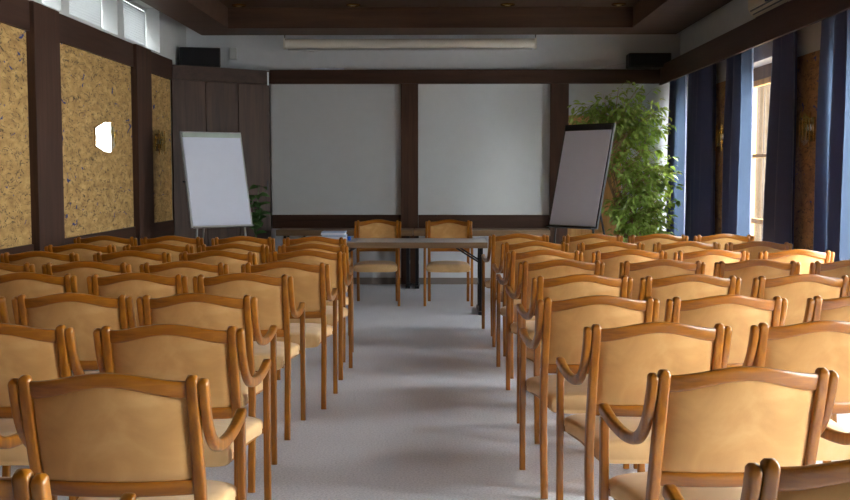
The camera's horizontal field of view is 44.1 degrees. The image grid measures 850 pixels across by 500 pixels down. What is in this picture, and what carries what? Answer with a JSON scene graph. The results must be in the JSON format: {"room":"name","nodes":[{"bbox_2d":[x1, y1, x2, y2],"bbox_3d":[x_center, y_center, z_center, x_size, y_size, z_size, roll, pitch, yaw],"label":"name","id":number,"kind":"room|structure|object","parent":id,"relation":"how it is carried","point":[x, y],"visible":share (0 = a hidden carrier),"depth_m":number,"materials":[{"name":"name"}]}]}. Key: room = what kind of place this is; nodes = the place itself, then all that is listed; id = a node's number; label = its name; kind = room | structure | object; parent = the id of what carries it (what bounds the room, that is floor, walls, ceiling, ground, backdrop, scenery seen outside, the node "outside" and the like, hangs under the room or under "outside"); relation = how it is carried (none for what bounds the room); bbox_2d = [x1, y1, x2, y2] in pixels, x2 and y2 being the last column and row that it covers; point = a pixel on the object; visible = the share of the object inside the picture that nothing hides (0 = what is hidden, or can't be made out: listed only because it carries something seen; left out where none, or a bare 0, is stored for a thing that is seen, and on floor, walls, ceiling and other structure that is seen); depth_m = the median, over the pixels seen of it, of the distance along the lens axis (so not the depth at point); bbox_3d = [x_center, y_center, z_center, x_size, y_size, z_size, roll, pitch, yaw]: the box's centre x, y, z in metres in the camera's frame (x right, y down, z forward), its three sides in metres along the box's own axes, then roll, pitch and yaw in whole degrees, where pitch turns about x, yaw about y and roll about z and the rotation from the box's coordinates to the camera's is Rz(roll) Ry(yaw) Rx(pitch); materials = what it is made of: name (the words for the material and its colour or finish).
{"room":"assembly chamber","nodes":[
{"label":"assembly chamber","id":0,"kind":"room"},
{"bbox_2d":[42,0,185,213],"bbox_3d":[-3.411,-0.716,5.460,0.260,3.570,17.270,0,4,1],"label":"wall","id":1,"kind":"structure","parent":0,"point":[165,35],"depth_m":12.47,"materials":[{"name":"white paint"}]},
{"bbox_2d":[0,23,31,248],"bbox_3d":[-3.239,-0.823,7.389,0.013,1.716,2.258,0,4,1],"label":"wall panel","id":2,"kind":"object","parent":1,"relation":"attached to","point":[15,196],"depth_m":8.23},
{"bbox_2d":[26,1,64,250],"bbox_3d":[-3.180,-0.612,8.823,0.079,2.830,0.570,0,4,1],"label":"pillar","id":3,"kind":"structure","parent":1,"relation":"attached to","point":[43,37],"depth_m":8.67,"materials":[{"name":"brown wood"}]},
{"bbox_2d":[69,0,101,27],"bbox_3d":[-3.392,-2.427,10.163,0.095,0.541,1.406,0,4,1],"label":"window","id":4,"kind":"structure","parent":1,"relation":"in","point":[89,11],"depth_m":10.44,"materials":[{"name":"glass"}]},
{"bbox_2d":[0,0,172,79],"bbox_3d":[-3.266,-1.625,4.934,0.044,0.240,15.960,0,4,1],"label":"trim","id":5,"kind":"structure","parent":1,"relation":"attached to","point":[14,13],"depth_m":9.85,"materials":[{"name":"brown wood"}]},
{"bbox_2d":[0,220,173,261],"bbox_3d":[-3.274,0.644,5.101,0.029,0.870,15.960,0,4,1],"label":"trim","id":6,"kind":"structure","parent":1,"relation":"attached to","point":[164,228],"depth_m":10.84,"materials":[{"name":"brown wood"}]},
{"bbox_2d":[60,43,133,237],"bbox_3d":[-3.187,-1.030,10.211,0.013,1.716,2.258,0,4,1],"label":"wall panel","id":7,"kind":"object","parent":1,"relation":"attached to","point":[95,89],"depth_m":10.11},
{"bbox_2d":[94,123,115,151],"bbox_3d":[-3.108,-1.094,10.195,0.144,0.280,0.234,0,4,1],"label":"wall lamp","id":8,"kind":"object","parent":1,"relation":"attached to","point":[103,133],"visible":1,"depth_m":10.13,"materials":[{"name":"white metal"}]},
{"bbox_2d":[123,0,145,46],"bbox_3d":[-3.362,-2.545,11.773,0.095,0.541,1.406,0,4,1],"label":"window","id":9,"kind":"structure","parent":1,"relation":"in","point":[134,13],"depth_m":12.01,"materials":[{"name":"white glass"}]},
{"bbox_2d":[131,44,154,245],"bbox_3d":[-3.129,-0.819,11.645,0.079,2.830,0.570,0,4,1],"label":"trim","id":10,"kind":"structure","parent":1,"relation":"attached to","point":[141,77],"depth_m":11.49,"materials":[{"name":"brown wood"}]},
{"bbox_2d":[151,74,172,222],"bbox_3d":[-3.147,-1.193,12.435,0.013,1.716,1.058,0,4,1],"label":"wall panel","id":11,"kind":"object","parent":1,"relation":"attached to","point":[161,102],"depth_m":12.55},
{"bbox_2d":[0,284,849,499],"bbox_3d":[-0.007,1.118,5.533,7.150,0.100,17.270,0,4,1],"label":"floor","id":12,"kind":"structure","parent":0,"point":[424,409],"depth_m":6.25,"materials":[{"name":"grey carpet"}]},
{"bbox_2d":[0,296,10,476],"bbox_3d":[-2.156,0.634,5.018,0.554,0.937,0.645,0,4,0],"label":"armchair","id":13,"kind":"object","parent":12,"relation":"on","point":[6,470],"visible":0.17,"depth_m":4.73,"materials":[{"name":"brown wood"}]},
{"bbox_2d":[0,262,35,274],"bbox_3d":[-2.648,0.512,6.691,0.554,0.937,0.645,0,4,0],"label":"armchair","id":14,"kind":"object","parent":12,"relation":"on","point":[5,268],"visible":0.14,"depth_m":6.37,"materials":[{"name":"brown wood"}]},
{"bbox_2d":[0,433,56,499],"bbox_3d":[-1.480,0.770,3.165,0.554,0.937,0.645,0,4,0],"label":"armchair","id":15,"kind":"object","parent":12,"relation":"on","point":[8,442],"visible":0.2,"depth_m":3.07,"materials":[{"name":"brown wood"}]},
{"bbox_2d":[0,272,78,323],"bbox_3d":[-2.162,0.562,5.996,0.554,0.937,0.645,0,4,0],"label":"armchair","id":16,"kind":"object","parent":12,"relation":"on","point":[30,284],"visible":0.34,"depth_m":5.67,"materials":[{"name":"beige fabric"}]},
{"bbox_2d":[0,251,79,273],"bbox_3d":[-2.651,0.450,7.533,0.554,0.937,0.645,0,4,0],"label":"armchair","id":17,"kind":"object","parent":12,"relation":"on","point":[38,258],"visible":0.2,"depth_m":7.21,"materials":[{"name":"brown wood"}]},
{"bbox_2d":[0,323,99,499],"bbox_3d":[-1.532,0.703,4.077,0.554,0.937,0.645,0,4,0],"label":"armchair","id":18,"kind":"object","parent":12,"relation":"on","point":[42,354],"visible":0.4,"depth_m":3.78,"materials":[{"name":"brown wood"}]},
{"bbox_2d":[0,468,136,499],"bbox_3d":[-0.965,0.838,2.241,0.554,0.937,0.645,0,4,0],"label":"armchair","id":19,"kind":"object","parent":12,"relation":"on","point":[23,485],"visible":1,"depth_m":1.92,"materials":[{"name":"brown wood"}]},
{"bbox_2d":[11,293,136,375],"bbox_3d":[-1.584,0.634,5.019,0.554,0.937,0.645,0,4,0],"label":"armchair","id":20,"kind":"object","parent":12,"relation":"on","point":[82,312],"visible":0.31,"depth_m":4.71,"materials":[{"name":"beige fabric"}]},
{"bbox_2d":[44,243,116,260],"bbox_3d":[-2.630,0.393,8.306,0.554,0.937,0.645,0,4,-1],"label":"armchair","id":21,"kind":"object","parent":12,"relation":"on","point":[85,251],"visible":0.23,"depth_m":7.98,"materials":[{"name":"brown wood"}]},
{"bbox_2d":[42,261,131,293],"bbox_3d":[-2.068,0.510,6.712,0.554,0.937,0.645,0,4,-1],"label":"armchair","id":22,"kind":"object","parent":12,"relation":"on","point":[81,269],"visible":0.24,"depth_m":6.38,"materials":[{"name":"brown wood"}]},
{"bbox_2d":[74,236,137,251],"bbox_3d":[-2.735,0.322,9.281,0.554,0.937,0.645,0,4,-1],"label":"armchair","id":23,"kind":"object","parent":12,"relation":"on","point":[119,242],"visible":0.16,"depth_m":8.95,"materials":[{"name":"brown wood"}]},
{"bbox_2d":[7,373,246,499],"bbox_3d":[-0.855,0.772,3.142,0.554,0.937,0.645,0,4,0],"label":"armchair","id":24,"kind":"object","parent":12,"relation":"on","point":[95,436],"visible":0.98,"depth_m":2.86,"materials":[{"name":"brown wood"}]},
{"bbox_2d":[93,250,171,272],"bbox_3d":[-2.028,0.447,7.579,0.554,0.937,0.645,0,4,0],"label":"armchair","id":25,"kind":"object","parent":12,"relation":"on","point":[135,258],"visible":0.19,"depth_m":7.25,"materials":[{"name":"beige fabric"}]},
{"bbox_2d":[86,272,188,326],"bbox_3d":[-1.556,0.565,5.968,0.554,0.937,0.645,0,4,-1],"label":"armchair","id":26,"kind":"object","parent":12,"relation":"on","point":[134,284],"visible":0.25,"depth_m":5.65,"materials":[{"name":"beige fabric"}]},
{"bbox_2d":[123,243,193,261],"bbox_3d":[-2.042,0.392,8.329,0.554,0.937,0.645,0,4,-1],"label":"armchair","id":27,"kind":"object","parent":12,"relation":"on","point":[157,248],"visible":0.16,"depth_m":8.00,"materials":[{"name":"brown wood"}]},
{"bbox_2d":[140,236,203,252],"bbox_3d":[-2.167,0.322,9.281,0.554,0.937,0.645,0,4,-1],"label":"armchair","id":28,"kind":"object","parent":12,"relation":"on","point":[173,240],"visible":0.26,"depth_m":8.95,"materials":[{"name":"brown wood"}]},
{"bbox_2d":[93,324,271,499],"bbox_3d":[-0.911,0.705,4.053,0.554,0.937,0.645,0,4,0],"label":"armchair","id":29,"kind":"object","parent":12,"relation":"on","point":[176,352],"visible":0.62,"depth_m":3.75,"materials":[{"name":"brown wood"}]},
{"bbox_2d":[139,261,228,292],"bbox_3d":[-1.472,0.510,6.712,0.554,0.937,0.645,0,4,0],"label":"armchair","id":30,"kind":"object","parent":12,"relation":"on","point":[190,269],"visible":0.21,"depth_m":6.38,"materials":[{"name":"brown wood"}]},
{"bbox_2d":[136,293,276,492],"bbox_3d":[-1.020,0.635,5.007,0.554,0.937,0.645,0,4,0],"label":"armchair","id":31,"kind":"object","parent":12,"relation":"on","point":[202,310],"visible":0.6,"depth_m":4.70,"materials":[{"name":"brown wood"}]},
{"bbox_2d":[179,131,253,238],"bbox_3d":[-2.448,-0.363,11.865,0.754,1.926,0.851,-3,5,-35],"label":"flipchart","id":32,"kind":"object","parent":12,"relation":"on","point":[215,181],"visible":0.8,"depth_m":11.64,"materials":[{"name":"metal"}]},
{"bbox_2d":[193,225,253,228],"bbox_3d":[-2.213,-0.258,11.554,0.700,0.026,0.060,-3,5,-35],"label":"tray","id":33,"kind":"object","parent":32,"relation":"on","point":[194,226],"depth_m":11.53,"materials":[{"name":"metal"}]},
{"bbox_2d":[179,250,256,273],"bbox_3d":[-1.438,0.445,7.597,0.554,0.937,0.645,0,4,0],"label":"armchair","id":34,"kind":"object","parent":12,"relation":"on","point":[234,260],"visible":0.22,"depth_m":7.27,"materials":[{"name":"brown wood"}]},
{"bbox_2d":[171,65,270,245],"bbox_3d":[-2.578,-0.920,13.435,1.088,2.790,0.890,0,4,1],"label":"wood paneling","id":35,"kind":"structure","parent":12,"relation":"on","point":[203,99],"depth_m":13.36,"materials":[{"name":"brown wood"}]},
{"bbox_2d":[179,47,220,67],"bbox_3d":[-2.850,-2.435,13.301,0.505,0.239,0.220,-1,4,-13],"label":"loudspeaker","id":36,"kind":"object","parent":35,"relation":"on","point":[190,56],"visible":0.88,"depth_m":13.20,"materials":[{"name":"black plastic"}]},
{"bbox_2d":[198,243,268,264],"bbox_3d":[-1.466,0.392,8.328,0.554,0.937,0.645,0,4,-1],"label":"armchair","id":37,"kind":"object","parent":12,"relation":"on","point":[262,251],"visible":0.16,"depth_m":8.00,"materials":[{"name":"brown wood"}]},
{"bbox_2d":[211,236,275,252],"bbox_3d":[-1.551,0.325,9.239,0.554,0.937,0.645,0,4,-1],"label":"armchair","id":38,"kind":"object","parent":12,"relation":"on","point":[247,240],"visible":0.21,"depth_m":8.91,"materials":[{"name":"brown wood"}]},
{"bbox_2d":[192,273,305,439],"bbox_3d":[-0.982,0.566,5.952,0.554,0.937,0.645,0,4,-1],"label":"armchair","id":39,"kind":"object","parent":12,"relation":"on","point":[274,295],"visible":0.61,"depth_m":5.68,"materials":[{"name":"beige fabric"}]},
{"bbox_2d":[249,184,271,237],"bbox_3d":[-2.118,-0.170,13.316,0.354,1.326,0.337,0,4,1],"label":"potted plant","id":40,"kind":"object","parent":12,"relation":"on","point":[257,216],"visible":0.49,"depth_m":13.27,"materials":[{"name":"green plant"}]},
{"bbox_2d":[241,261,337,408],"bbox_3d":[-0.854,0.511,6.704,0.554,0.937,0.645,0,4,-1],"label":"armchair","id":41,"kind":"object","parent":12,"relation":"on","point":[311,282],"visible":0.51,"depth_m":6.46,"materials":[{"name":"beige fabric"}]},
{"bbox_2d":[269,250,352,379],"bbox_3d":[-0.820,0.443,7.625,0.554,0.937,0.645,0,4,0],"label":"armchair","id":42,"kind":"object","parent":12,"relation":"on","point":[337,261],"visible":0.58,"depth_m":7.38,"materials":[{"name":"beige fabric"}]},
{"bbox_2d":[278,243,353,362],"bbox_3d":[-0.857,0.392,8.317,0.554,0.937,0.645,0,4,-1],"label":"armchair","id":43,"kind":"object","parent":12,"relation":"on","point":[309,246],"visible":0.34,"depth_m":8.01,"materials":[{"name":"brown wood"}]},
{"bbox_2d":[283,236,350,335],"bbox_3d":[-0.938,0.328,9.198,0.554,0.937,0.645,0,4,-1],"label":"armchair","id":44,"kind":"object","parent":12,"relation":"on","point":[311,239],"visible":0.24,"depth_m":8.87,"materials":[{"name":"brown wood"}]},
{"bbox_2d":[276,228,413,288],"bbox_3d":[-1.018,0.102,13.564,1.735,0.747,0.500,0,4,1],"label":"side table","id":45,"kind":"object","parent":12,"relation":"on","point":[285,232],"visible":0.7,"depth_m":13.31,"materials":[{"name":"black metal"}]},
{"bbox_2d":[350,219,400,305],"bbox_3d":[-0.545,0.135,11.831,0.554,0.937,0.645,0,4,0],"label":"armchair","id":46,"kind":"object","parent":12,"relation":"on","point":[375,228],"visible":0.68,"depth_m":12.03,"materials":[{"name":"brown wood"}]},
{"bbox_2d":[346,238,487,314],"bbox_3d":[-0.214,0.273,11.165,1.730,0.757,0.680,0,4,1],"label":"desk","id":47,"kind":"object","parent":12,"relation":"on","point":[480,243],"visible":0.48,"depth_m":10.90,"materials":[{"name":"grey laminate"}]},
{"bbox_2d":[423,219,472,305],"bbox_3d":[0.265,0.136,11.816,0.554,0.937,0.645,0,4,2],"label":"armchair","id":48,"kind":"object","parent":12,"relation":"on","point":[447,228],"visible":0.69,"depth_m":12.01,"materials":[{"name":"brown wood"}]},
{"bbox_2d":[414,228,549,288],"bbox_3d":[0.722,0.104,13.533,1.725,0.747,0.500,0,4,1],"label":"side table","id":49,"kind":"object","parent":12,"relation":"on","point":[418,232],"visible":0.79,"depth_m":13.27,"materials":[{"name":"black metal"}]},
{"bbox_2d":[481,233,548,335],"bbox_3d":[0.821,0.296,9.629,0.554,0.937,0.645,0,4,-3],"label":"armchair","id":50,"kind":"object","parent":12,"relation":"on","point":[494,242],"visible":0.44,"depth_m":9.34,"materials":[{"name":"brown wood"}]},
{"bbox_2d":[492,241,568,356],"bbox_3d":[0.855,0.372,8.594,0.554,0.937,0.645,0,4,-3],"label":"armchair","id":51,"kind":"object","parent":12,"relation":"on","point":[506,247],"visible":0.41,"depth_m":8.33,"materials":[{"name":"brown wood"}]},
{"bbox_2d":[496,249,582,378],"bbox_3d":[0.829,0.438,7.690,0.554,0.937,0.645,0,4,-3],"label":"armchair","id":52,"kind":"object","parent":12,"relation":"on","point":[535,256],"visible":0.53,"depth_m":7.41,"materials":[{"name":"brown wood"}]},
{"bbox_2d":[506,259,604,389],"bbox_3d":[0.835,0.501,6.835,0.554,0.937,0.645,0,4,-3],"label":"armchair","id":53,"kind":"object","parent":12,"relation":"on","point":[556,268],"visible":0.46,"depth_m":6.53,"materials":[{"name":"brown wood"}]},
{"bbox_2d":[516,274,632,443],"bbox_3d":[0.824,0.571,5.886,0.554,0.937,0.645,0,4,-3],"label":"armchair","id":54,"kind":"object","parent":12,"relation":"on","point":[577,285],"visible":0.47,"depth_m":5.58,"materials":[{"name":"beige fabric"}]},
{"bbox_2d":[545,123,615,242],"bbox_3d":[1.830,-0.365,11.423,0.844,1.995,0.717,-4,5,-40],"label":"flipchart","id":55,"kind":"object","parent":12,"relation":"on","point":[577,201],"visible":0.83,"depth_m":11.21,"materials":[{"name":"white plastic"}]},
{"bbox_2d":[545,225,594,229],"bbox_3d":[1.538,-0.240,11.170,0.060,0.024,0.655,-4,5,-40],"label":"tray","id":56,"kind":"object","parent":55,"relation":"on","point":[592,227],"depth_m":11.14,"materials":[{"name":"black plastic"}]},
{"bbox_2d":[519,295,659,498],"bbox_3d":[0.752,0.641,4.923,0.554,0.937,0.645,0,4,-2],"label":"armchair","id":57,"kind":"object","parent":12,"relation":"on","point":[561,324],"visible":0.59,"depth_m":4.65,"materials":[{"name":"brown wood"}]},
{"bbox_2d":[562,233,622,252],"bbox_3d":[1.472,0.298,9.600,0.554,0.937,0.645,0,4,-3],"label":"armchair","id":58,"kind":"object","parent":12,"relation":"on","point":[591,238],"visible":0.2,"depth_m":9.27,"materials":[{"name":"brown wood"}]},
{"bbox_2d":[576,241,644,262],"bbox_3d":[1.452,0.373,8.583,0.554,0.937,0.645,0,4,-2],"label":"armchair","id":59,"kind":"object","parent":12,"relation":"on","point":[606,246],"visible":0.21,"depth_m":8.25,"materials":[{"name":"brown wood"}]},
{"bbox_2d":[567,80,683,242],"bbox_3d":[2.413,-0.743,12.584,1.405,2.575,0.923,0,4,1],"label":"ficus tree","id":60,"kind":"object","parent":12,"relation":"on","point":[638,222],"visible":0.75,"depth_m":12.56,"materials":[{"name":"green plant"}]},
{"bbox_2d":[591,249,667,277],"bbox_3d":[1.428,0.438,7.699,0.554,0.937,0.645,0,4,-3],"label":"armchair","id":61,"kind":"object","parent":12,"relation":"on","point":[611,260],"visible":0.21,"depth_m":7.37,"materials":[{"name":"beige fabric"}]},
{"bbox_2d":[556,322,731,499],"bbox_3d":[0.831,0.701,4.102,0.554,0.937,0.645,0,4,-2],"label":"armchair","id":62,"kind":"object","parent":12,"relation":"on","point":[619,360],"visible":0.66,"depth_m":3.82,"materials":[{"name":"brown wood"}]},
{"bbox_2d":[627,233,687,251],"bbox_3d":[2.050,0.298,9.599,0.554,0.937,0.645,0,4,-3],"label":"armchair","id":63,"kind":"object","parent":12,"relation":"on","point":[648,240],"visible":0.25,"depth_m":9.27,"materials":[{"name":"brown wood"}]},
{"bbox_2d":[618,259,705,299],"bbox_3d":[1.464,0.501,6.836,0.554,0.937,0.645,0,4,-3],"label":"armchair","id":64,"kind":"object","parent":12,"relation":"on","point":[660,268],"visible":0.22,"depth_m":6.51,"materials":[{"name":"beige fabric"}]},
{"bbox_2d":[652,241,720,259],"bbox_3d":[2.053,0.373,8.583,0.554,0.937,0.645,0,4,-2],"label":"armchair","id":65,"kind":"object","parent":12,"relation":"on","point":[684,246],"visible":0.2,"depth_m":8.25,"materials":[{"name":"brown wood"}]},
{"bbox_2d":[638,274,740,321],"bbox_3d":[1.399,0.571,5.885,0.554,0.937,0.645,0,4,-2],"label":"armchair","id":66,"kind":"object","parent":12,"relation":"on","point":[686,286],"visible":0.3,"depth_m":5.56,"materials":[{"name":"beige fabric"}]},
{"bbox_2d":[633,295,787,468],"bbox_3d":[1.323,0.640,4.942,0.554,0.937,0.645,0,4,-2],"label":"armchair","id":67,"kind":"object","parent":12,"relation":"on","point":[739,312],"visible":0.27,"depth_m":4.62,"materials":[{"name":"beige fabric"}]},
{"bbox_2d":[673,249,749,275],"bbox_3d":[2.005,0.438,7.700,0.554,0.937,0.645,0,4,-3],"label":"armchair","id":68,"kind":"object","parent":12,"relation":"on","point":[709,256],"visible":0.16,"depth_m":7.37,"materials":[{"name":"beige fabric"}]},
{"bbox_2d":[599,366,838,499],"bbox_3d":[0.870,0.765,3.234,0.554,0.937,0.645,0,4,-4],"label":"armchair","id":69,"kind":"object","parent":12,"relation":"on","point":[707,426],"visible":0.85,"depth_m":2.95,"materials":[{"name":"brown wood"}]},
{"bbox_2d":[693,233,754,249],"bbox_3d":[2.635,0.298,9.600,0.554,0.937,0.645,0,4,-3],"label":"armchair","id":70,"kind":"object","parent":12,"relation":"on","point":[723,238],"visible":0.22,"depth_m":9.27,"materials":[{"name":"brown wood"}]},
{"bbox_2d":[662,458,849,499],"bbox_3d":[0.871,0.832,2.321,0.554,0.937,0.645,0,4,-2],"label":"armchair","id":71,"kind":"object","parent":12,"relation":"on","point":[769,480],"visible":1,"depth_m":1.99,"materials":[{"name":"brown wood"}]},
{"bbox_2d":[713,259,800,296],"bbox_3d":[2.056,0.501,6.835,0.554,0.937,0.645,0,4,-2],"label":"armchair","id":72,"kind":"object","parent":12,"relation":"on","point":[747,270],"visible":0.26,"depth_m":6.51,"materials":[{"name":"beige fabric"}]},
{"bbox_2d":[724,241,792,259],"bbox_3d":[2.616,0.373,8.582,0.554,0.937,0.645,0,4,-3],"label":"armchair","id":73,"kind":"object","parent":12,"relation":"on","point":[754,247],"visible":0.19,"depth_m":8.25,"materials":[{"name":"brown wood"}]},
{"bbox_2d":[742,320,849,462],"bbox_3d":[1.446,0.699,4.140,0.554,0.937,0.645,0,4,-2],"label":"armchair","id":74,"kind":"object","parent":12,"relation":"on","point":[805,347],"visible":0.46,"depth_m":3.83,"materials":[{"name":"brown wood"}]},
{"bbox_2d":[758,249,834,273],"bbox_3d":[2.604,0.438,7.700,0.554,0.937,0.645,0,4,-3],"label":"armchair","id":75,"kind":"object","parent":12,"relation":"on","point":[805,257],"visible":0.19,"depth_m":7.37,"materials":[{"name":"beige fabric"}]},
{"bbox_2d":[750,274,849,422],"bbox_3d":[1.998,0.571,5.886,0.554,0.937,0.645,0,4,-3],"label":"armchair","id":76,"kind":"object","parent":12,"relation":"on","point":[796,289],"visible":0.31,"depth_m":5.57,"materials":[{"name":"beige fabric"}]},
{"bbox_2d":[803,296,849,322],"bbox_3d":[1.957,0.637,4.980,0.554,0.937,0.645,0,4,-2],"label":"armchair","id":77,"kind":"object","parent":12,"relation":"on","point":[817,308],"visible":0.21,"depth_m":4.66,"materials":[{"name":"beige fabric"}]},
{"bbox_2d":[809,260,849,277],"bbox_3d":[2.649,0.501,6.835,0.554,0.937,0.645,0,4,-3],"label":"armchair","id":78,"kind":"object","parent":12,"relation":"on","point":[837,269],"visible":0.25,"depth_m":6.50,"materials":[{"name":"brown wood"}]},
{"bbox_2d":[820,426,849,444],"bbox_3d":[1.498,0.765,3.230,0.554,0.937,0.645,0,4,-4],"label":"armchair","id":79,"kind":"object","parent":12,"relation":"on","point":[843,438],"visible":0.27,"depth_m":3.15,"materials":[{"name":"brown wood"}]},
{"bbox_2d":[186,27,680,277],"bbox_3d":[0.148,-1.336,13.909,7.070,3.570,0.200,0,4,1],"label":"wall","id":80,"kind":"structure","parent":0,"point":[582,51],"depth_m":13.73,"materials":[{"name":"white paint"}]},
{"bbox_2d":[271,84,400,214],"bbox_3d":[-1.168,-1.319,13.818,1.703,1.707,0.030,0,4,1],"label":"wall panel","id":81,"kind":"object","parent":80,"relation":"attached to","point":[336,148],"depth_m":13.80,"materials":[{"name":"white paint"}]},
{"bbox_2d":[272,215,400,227],"bbox_3d":[-1.168,-0.376,13.877,1.703,0.180,0.050,0,4,1],"label":"trim","id":82,"kind":"structure","parent":80,"relation":"attached to","point":[278,221],"depth_m":13.86,"materials":[{"name":"brown wood"}]},
{"bbox_2d":[401,84,417,282],"bbox_3d":[-0.202,-0.866,13.803,0.225,2.609,0.090,0,4,1],"label":"trim","id":83,"kind":"structure","parent":80,"relation":"attached to","point":[409,92],"depth_m":13.74,"materials":[{"name":"brown wood"}]},
{"bbox_2d":[347,277,502,283],"bbox_3d":[0.641,0.411,13.919,5.320,0.085,0.016,0,4,1],"label":"baseboard","id":84,"kind":"structure","parent":80,"relation":"attached to","point":[362,280],"depth_m":13.92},
{"bbox_2d":[270,69,659,83],"bbox_3d":[0.510,-2.257,13.684,5.070,0.180,0.100,0,4,1],"label":"trim","id":85,"kind":"structure","parent":80,"relation":"attached to","point":[468,76],"depth_m":13.64,"materials":[{"name":"brown wood"}]},
{"bbox_2d":[626,53,670,68],"bbox_3d":[2.878,-2.432,13.518,0.540,0.187,0.260,0,4,1],"label":"loudspeaker","id":86,"kind":"object","parent":85,"relation":"on","point":[633,60],"visible":0.85,"depth_m":13.39,"materials":[{"name":"black plastic"}]},
{"bbox_2d":[630,54,670,65],"bbox_3d":[2.875,-2.426,13.394,0.510,0.153,0.011,0,4,1],"label":"grille","id":87,"kind":"object","parent":86,"relation":"attached to","point":[635,59],"depth_m":13.39,"materials":[{"name":"black metal"}]},
{"bbox_2d":[418,215,548,228],"bbox_3d":[0.773,-0.373,13.842,1.721,0.180,0.050,0,4,1],"label":"trim","id":88,"kind":"structure","parent":80,"relation":"attached to","point":[478,221],"depth_m":13.81,"materials":[{"name":"brown wood"}]},
{"bbox_2d":[418,84,549,214],"bbox_3d":[0.773,-1.316,13.783,1.721,1.707,0.030,0,4,1],"label":"wall panel","id":89,"kind":"object","parent":80,"relation":"attached to","point":[484,149],"depth_m":13.77,"materials":[{"name":"white paint"}]},
{"bbox_2d":[549,83,568,243],"bbox_3d":[1.752,-0.864,13.768,0.235,2.609,0.090,0,4,1],"label":"trim","id":90,"kind":"structure","parent":80,"relation":"attached to","point":[559,92],"depth_m":13.67,"materials":[{"name":"brown wood"}]},
{"bbox_2d":[567,115,620,235],"bbox_3d":[2.221,-0.701,13.802,0.698,2.120,0.030,0,4,1],"label":"trim","id":91,"kind":"structure","parent":80,"relation":"attached to","point":[607,194],"depth_m":13.80,"materials":[{"name":"brown wood"}]},
{"bbox_2d":[680,0,820,196],"bbox_3d":[3.348,-0.707,5.338,0.360,3.570,17.270,0,4,1],"label":"wall","id":92,"kind":"structure","parent":0,"point":[735,13],"depth_m":11.26,"materials":[{"name":"white paint"}]},
{"bbox_2d":[140,0,731,34],"bbox_3d":[0.016,-2.265,5.149,6.020,0.265,16.400,0,4,1],"label":"trim","id":93,"kind":"structure","parent":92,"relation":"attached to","point":[204,17],"depth_m":12.66,"materials":[{"name":"brown wood"}]},
{"bbox_2d":[666,75,686,235],"bbox_3d":[3.198,-0.937,13.294,0.158,2.785,0.740,0,4,1],"label":"curtain","id":94,"kind":"object","parent":92,"relation":"hanging from","point":[678,87],"visible":0.62,"depth_m":13.08,"materials":[{"name":"blue fabric"}]},
{"bbox_2d":[685,63,715,240],"bbox_3d":[3.178,-0.855,12.168,0.171,2.785,1.080,0,4,1],"label":"curtain","id":95,"kind":"object","parent":92,"relation":"hanging from","point":[701,100],"visible":0.65,"depth_m":11.83,"materials":[{"name":"blue fabric"}]},
{"bbox_2d":[715,81,725,233],"bbox_3d":[3.277,-0.638,11.777,0.011,2.450,0.940,0,4,1],"label":"trim","id":96,"kind":"structure","parent":92,"relation":"attached to","point":[720,87],"depth_m":11.66,"materials":[{"name":"brown wood"}]},
{"bbox_2d":[721,48,753,235],"bbox_3d":[3.150,-0.738,10.572,0.145,2.785,0.880,0,4,1],"label":"curtain","id":97,"kind":"object","parent":92,"relation":"hanging from","point":[739,86],"visible":0.54,"depth_m":10.49,"materials":[{"name":"blue fabric"}]},
{"bbox_2d":[659,0,849,84],"bbox_3d":[3.032,-1.655,5.272,0.269,0.250,16.865,0,4,1],"label":"trim","id":98,"kind":"structure","parent":92,"relation":"attached to","point":[794,15],"depth_m":9.45,"materials":[{"name":"brown wood"}]},
{"bbox_2d":[751,63,771,240],"bbox_3d":[3.579,-0.597,10.331,0.702,2.497,1.876,0,4,1],"label":"window","id":99,"kind":"structure","parent":92,"relation":"in","point":[762,75],"depth_m":11.16,"materials":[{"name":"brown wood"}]},
{"bbox_2d":[748,0,790,17],"bbox_3d":[3.123,-2.269,9.344,0.220,0.300,1.040,0,4,1],"label":"air conditioner","id":100,"kind":"object","parent":92,"relation":"attached to","point":[756,8],"visible":0.62,"depth_m":9.50,"materials":[{"name":"beige plastic"}]},
{"bbox_2d":[762,31,796,248],"bbox_3d":[3.124,-0.646,9.316,0.127,2.785,0.800,0,4,1],"label":"curtain","id":101,"kind":"object","parent":92,"relation":"hanging from","point":[779,187],"visible":0.57,"depth_m":9.10,"materials":[{"name":"blue fabric"}]},
{"bbox_2d":[794,50,819,250],"bbox_3d":[3.226,-0.429,8.931,0.011,2.450,0.890,0,4,1],"label":"wall panel","id":102,"kind":"object","parent":92,"relation":"attached to","point":[808,64],"depth_m":8.89,"materials":[{"name":"orange wood"}]},
{"bbox_2d":[799,112,815,146],"bbox_3d":[3.180,-1.000,8.709,0.071,0.280,0.240,0,4,1],"label":"wall lamp","id":103,"kind":"object","parent":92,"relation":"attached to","point":[810,128],"visible":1,"depth_m":8.68,"materials":[{"name":"gold metal"}]},
{"bbox_2d":[813,9,849,261],"bbox_3d":[3.100,-0.537,7.840,0.159,2.785,0.840,0,4,1],"label":"curtain","id":104,"kind":"object","parent":92,"relation":"hanging from","point":[831,230],"visible":0.59,"depth_m":7.84,"materials":[{"name":"blue fabric"}]},
{"bbox_3d":[-0.007,-2.462,5.270,7.070,0.100,17.270,0,4,1],"label":"ceiling","id":105,"kind":"structure","parent":0,"visible":0},
{"bbox_2d":[283,35,536,50],"bbox_3d":[-0.194,-2.769,13.419,3.232,0.430,0.116,0,4,1],"label":"projection screen","id":106,"kind":"object","parent":105,"relation":"hanging from","point":[507,43],"visible":0.95,"depth_m":13.39,"materials":[{"name":"metal"}]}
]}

